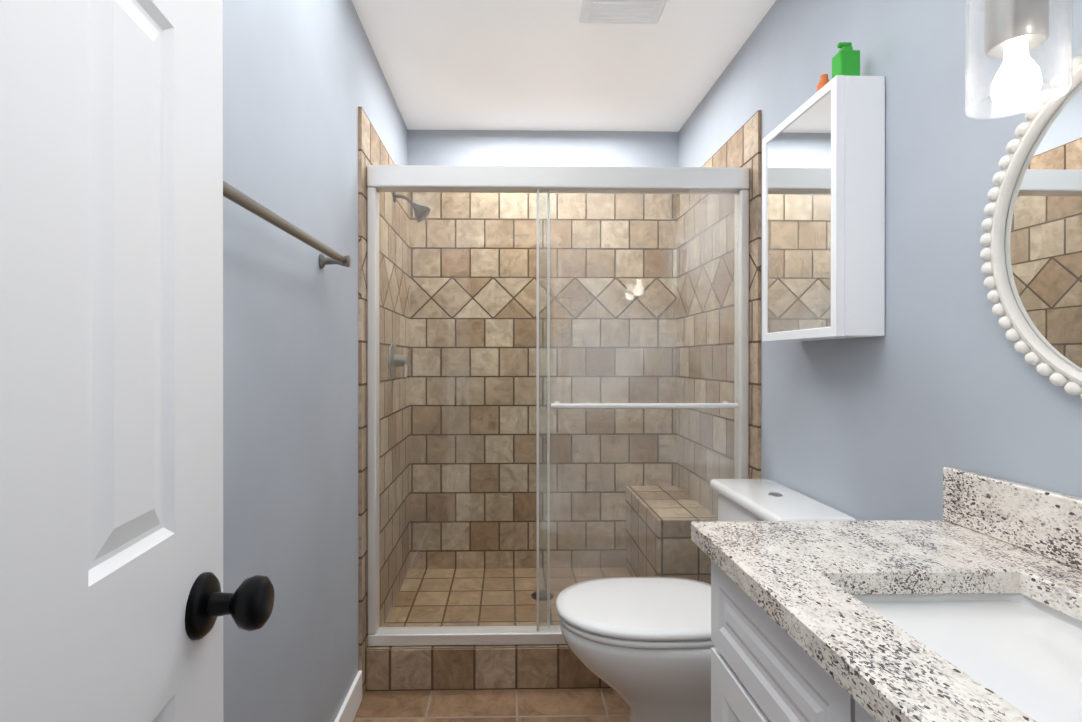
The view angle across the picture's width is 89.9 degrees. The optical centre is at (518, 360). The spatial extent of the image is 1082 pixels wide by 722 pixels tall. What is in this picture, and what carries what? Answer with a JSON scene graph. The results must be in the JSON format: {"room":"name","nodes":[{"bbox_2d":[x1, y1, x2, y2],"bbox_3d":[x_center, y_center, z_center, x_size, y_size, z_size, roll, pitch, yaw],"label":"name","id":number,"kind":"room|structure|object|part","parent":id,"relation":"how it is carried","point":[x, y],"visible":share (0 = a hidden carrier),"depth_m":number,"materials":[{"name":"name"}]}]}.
{"room":"bathroom","nodes":[
{"label":"bathroom","id":0,"kind":"room"},
{"bbox_2d":[223,0,407,721],"bbox_3d":[-0.601,0.041,1.371,0.100,2.500,3.130,0,0,-1],"label":"wall","id":1,"kind":"structure","parent":0,"point":[303,80],"depth_m":1.33,"materials":[{"name":"blue paint"}]},
{"bbox_2d":[223,181,350,267],"bbox_3d":[-0.506,-0.279,1.157,0.079,0.040,0.780,0,0,-1],"label":"towel rail","id":2,"kind":"object","parent":1,"relation":"attached to","point":[236,196],"visible":0.6,"depth_m":1.10,"materials":[{"name":"grey metal"}]},
{"bbox_2d":[334,670,361,721],"bbox_3d":[-0.536,1.139,0.959,0.014,0.105,1.880,0,0,-1],"label":"baseboard","id":3,"kind":"structure","parent":1,"relation":"attached to","point":[350,706],"depth_m":1.78,"materials":[{"name":"white wood"}]},
{"bbox_2d":[358,107,409,697],"bbox_3d":[-0.564,0.148,2.367,0.012,2.080,0.940,0,0,-1],"label":"wall tile","id":4,"kind":"structure","parent":1,"relation":"attached to","point":[372,150],"depth_m":2.27,"materials":[{"name":"beige tile"}]},
{"bbox_2d":[389,342,408,378],"bbox_3d":[-0.522,-0.002,2.408,0.074,0.164,0.164,0,0,-1],"label":"shower valve","id":5,"kind":"object","parent":4,"relation":"attached to","point":[396,363],"depth_m":2.38,"materials":[{"name":"silver metal"}]},
{"bbox_2d":[393,192,430,221],"bbox_3d":[-0.477,-0.699,2.437,0.164,0.142,0.082,0,0,-1],"label":"shower head","id":6,"kind":"object","parent":4,"relation":"attached to","point":[419,208],"depth_m":2.42},
{"bbox_2d":[353,688,630,721],"bbox_3d":[0.171,1.242,0.903,1.625,0.100,2.160,0,0,-1],"label":"floor","id":7,"kind":"structure","parent":0,"point":[563,705],"depth_m":1.86,"materials":[{"name":"tile"}]},
{"bbox_2d":[366,644,610,690],"bbox_3d":[0.149,1.164,2.033,1.401,0.250,0.140,0,0,-1],"label":"curb","id":8,"kind":"object","parent":7,"relation":"on","point":[462,667],"visible":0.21,"depth_m":1.96,"materials":[{"name":"tile"}]},
{"bbox_2d":[556,479,856,721],"bbox_3d":[0.489,0.793,1.608,0.756,0.794,0.476,0,0,-1],"label":"toilet","id":9,"kind":"object","parent":7,"relation":"on","point":[641,647],"visible":0.58,"depth_m":1.49,"materials":[{"name":"white ceramic"}]},
{"bbox_3d":[0.386,0.732,1.606,0.551,0.049,0.384,0,0,-1],"label":"lid","id":10,"kind":"part","parent":9,"relation":"part of","materials":[{"name":"white ceramic"}]},
{"bbox_3d":[0.382,0.747,1.606,0.532,0.018,0.380,0,0,-1],"label":"seat","id":11,"kind":"part","parent":9,"relation":"part of","materials":[{"name":"white ceramic"}]},
{"bbox_3d":[0.757,0.654,1.613,0.220,0.432,0.450,0,0,-1],"label":"tank","id":12,"kind":"part","parent":9,"relation":"part of","materials":[{"name":"white ceramic"}]},
{"bbox_3d":[0.761,0.418,1.613,0.212,0.037,0.476,0,0,-1],"label":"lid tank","id":13,"kind":"part","parent":9,"relation":"part of","materials":[{"name":"white ceramic"}]},
{"bbox_2d":[691,467,1081,721],"bbox_3d":[0.619,0.679,0.616,0.535,1.025,0.950,0,0,-1],"label":"bathroom vanity","id":14,"kind":"object","parent":7,"relation":"on","point":[968,608],"visible":1,"depth_m":0.81,"materials":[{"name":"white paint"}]},
{"bbox_3d":[0.384,0.719,0.829,0.018,0.685,0.424,0,0,-1],"label":"door","id":15,"kind":"part","parent":14,"relation":"part of","materials":[{"name":"white paint"}]},
{"bbox_3d":[0.392,0.720,0.398,0.018,0.685,0.424,0,0,-1],"label":"door","id":16,"kind":"part","parent":14,"relation":"part of","materials":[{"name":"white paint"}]},
{"bbox_2d":[852,594,1081,721],"bbox_3d":[0.620,0.436,0.610,0.382,0.150,0.510,0,0,-1],"label":"sink","id":17,"kind":"object","parent":14,"relation":"in","point":[1026,649],"depth_m":0.72,"materials":[{"name":"white ceramic"}]},
{"bbox_2d":[383,567,630,626],"bbox_3d":[0.141,1.188,2.472,1.401,0.200,0.738,0,0,-1],"label":"floor","id":18,"kind":"structure","parent":0,"point":[459,591],"depth_m":2.50,"materials":[{"name":"tile"}]},
{"bbox_2d":[531,591,552,600],"bbox_3d":[0.113,1.086,2.502,0.104,0.004,0.104,0,0,-1],"label":"shower drain","id":19,"kind":"object","parent":18,"relation":"on","point":[535,597],"depth_m":2.49,"materials":[{"name":"silver metal"}]},
{"bbox_2d":[626,486,717,583],"bbox_3d":[0.706,0.873,2.546,0.267,0.430,0.607,0,0,-1],"label":"shower bench","id":20,"kind":"object","parent":18,"relation":"on","point":[686,530],"depth_m":2.34,"materials":[{"name":"tile"}]},
{"bbox_2d":[408,130,677,166],"bbox_3d":[0.133,0.037,2.900,1.425,2.500,0.100,0,0,-1],"label":"wall","id":21,"kind":"structure","parent":0,"point":[543,148],"depth_m":2.85,"materials":[{"name":"blue paint"}]},
{"bbox_2d":[410,192,676,568],"bbox_3d":[0.134,0.147,2.845,1.401,2.080,0.012,0,0,-1],"label":"wall tile","id":22,"kind":"structure","parent":21,"relation":"attached to","point":[490,208],"depth_m":2.84,"materials":[{"name":"beige tile"}]},
{"bbox_2d":[352,0,775,131],"bbox_3d":[0.162,-1.260,1.383,1.625,0.100,3.130,0,0,-1],"label":"ceiling","id":23,"kind":"structure","parent":0,"point":[543,65],"depth_m":2.18,"materials":[{"name":"white paint"}]},
{"bbox_2d":[579,0,667,23],"bbox_3d":[0.356,-1.200,1.782,0.280,0.020,0.280,0,0,-1],"label":"ceiling vent","id":24,"kind":"object","parent":23,"relation":"in","point":[623,11],"visible":1,"depth_m":1.85,"materials":[{"name":"white plastic"}]},
{"bbox_2d":[678,0,1081,520],"bbox_3d":[0.924,0.040,1.400,0.100,2.500,3.130,0,0,-1],"label":"wall","id":25,"kind":"structure","parent":0,"point":[916,398],"depth_m":1.21,"materials":[{"name":"blue paint"}]},
{"bbox_2d":[367,165,749,645],"bbox_3d":[0.150,0.164,2.006,1.399,1.749,0.070,0,0,-1],"label":"shower door frame","id":26,"kind":"object","parent":25,"relation":"attached to","point":[463,179],"visible":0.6,"depth_m":1.97,"materials":[{"name":"silver metal"}]},
{"bbox_2d":[378,189,738,630],"bbox_3d":[0.150,0.174,2.007,1.359,1.650,0.032,0,0,-1],"label":"shower door","id":27,"kind":"object","parent":25,"relation":"attached to","point":[719,223],"visible":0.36,"depth_m":2.00,"materials":[{"name":"clear glass"}]},
{"bbox_3d":[-0.206,0.174,2.013,0.647,1.650,0.006,0,0,-1],"label":"shower door glass","id":28,"kind":"part","parent":27,"relation":"part of","materials":[{"name":"clear glass"}]},
{"bbox_2d":[537,189,738,630],"bbox_3d":[0.430,0.174,1.986,0.725,1.650,0.088,0,0,-1],"label":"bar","id":29,"kind":"object","parent":27,"relation":"attached to","point":[559,405],"visible":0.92,"depth_m":1.99,"materials":[{"name":"silver metal"}]},
{"bbox_3d":[0.448,0.174,1.999,0.762,1.650,0.006,0,0,-1],"label":"shower door glass","id":30,"kind":"part","parent":27,"relation":"part of","materials":[{"name":"clear glass"}]},
{"bbox_2d":[676,110,760,516],"bbox_3d":[0.849,0.148,2.394,0.012,2.080,0.940,0,0,-1],"label":"wall tile","id":31,"kind":"structure","parent":25,"relation":"attached to","point":[740,147],"depth_m":2.28,"materials":[{"name":"beige tile"}]},
{"bbox_2d":[762,75,884,340],"bbox_3d":[0.811,-0.370,1.475,0.118,0.620,0.375,0,0,-1],"label":"medicine cabinet","id":32,"kind":"object","parent":25,"relation":"attached to","point":[823,212],"visible":1,"depth_m":1.33,"materials":[{"name":"white paint"}]},
{"bbox_3d":[0.756,-0.370,1.474,0.001,0.572,0.327,0,0,-1],"label":"glass","id":33,"kind":"part","parent":32,"relation":"part of","materials":[{"name":"mirror"}]},
{"bbox_2d":[817,74,829,91],"bbox_3d":[0.803,-0.716,1.421,0.034,0.070,0.033,0,0,-1],"label":"bottle","id":34,"kind":"object","parent":32,"relation":"on","point":[824,80],"visible":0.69,"depth_m":1.41,"materials":[{"name":"orange plastic"}]},
{"bbox_2d":[832,42,859,78],"bbox_3d":[0.815,-0.736,1.346,0.050,0.111,0.040,0,0,-1],"label":"soap dispenser","id":35,"kind":"object","parent":32,"relation":"on","point":[846,60],"visible":0.81,"depth_m":1.33,"materials":[{"name":"green plastic"}]},
{"bbox_2d":[965,0,1072,118],"bbox_3d":[0.791,-0.547,0.706,0.188,0.332,0.370,0,0,-1],"label":"sconce","id":36,"kind":"object","parent":25,"relation":"attached to","point":[1016,31],"visible":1,"depth_m":0.80,"materials":[{"name":"glass"}]},
{"bbox_2d":[980,55,1081,398],"bbox_3d":[0.870,-0.208,0.708,0.031,0.585,0.585,0,0,-1],"label":"round mirror","id":37,"kind":"object","parent":25,"relation":"attached to","point":[1031,240],"visible":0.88,"depth_m":0.89,"materials":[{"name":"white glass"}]},
{"bbox_3d":[0.875,-0.208,0.709,0.001,0.524,0.524,0,0,-1],"label":"glass","id":38,"kind":"part","parent":37,"relation":"part of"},
{"bbox_3d":[0.190,0.044,-0.074,1.425,2.500,0.210,0,0,-1],"label":"wall","id":39,"kind":"structure","parent":0,"visible":0},
{"bbox_2d":[0,0,273,721],"bbox_3d":[-0.360,0.167,0.345,0.182,2.028,0.610,0,0,-1],"label":"door","id":40,"kind":"structure","parent":39,"relation":"in","point":[117,604],"depth_m":0.44,"materials":[{"name":"white paint"}]},
{"bbox_3d":[-0.365,0.267,0.589,0.181,0.068,0.068,0,0,-7],"label":"knob","id":41,"kind":"part","parent":40,"relation":"part of","materials":[{"name":"black metal"}]}
]}

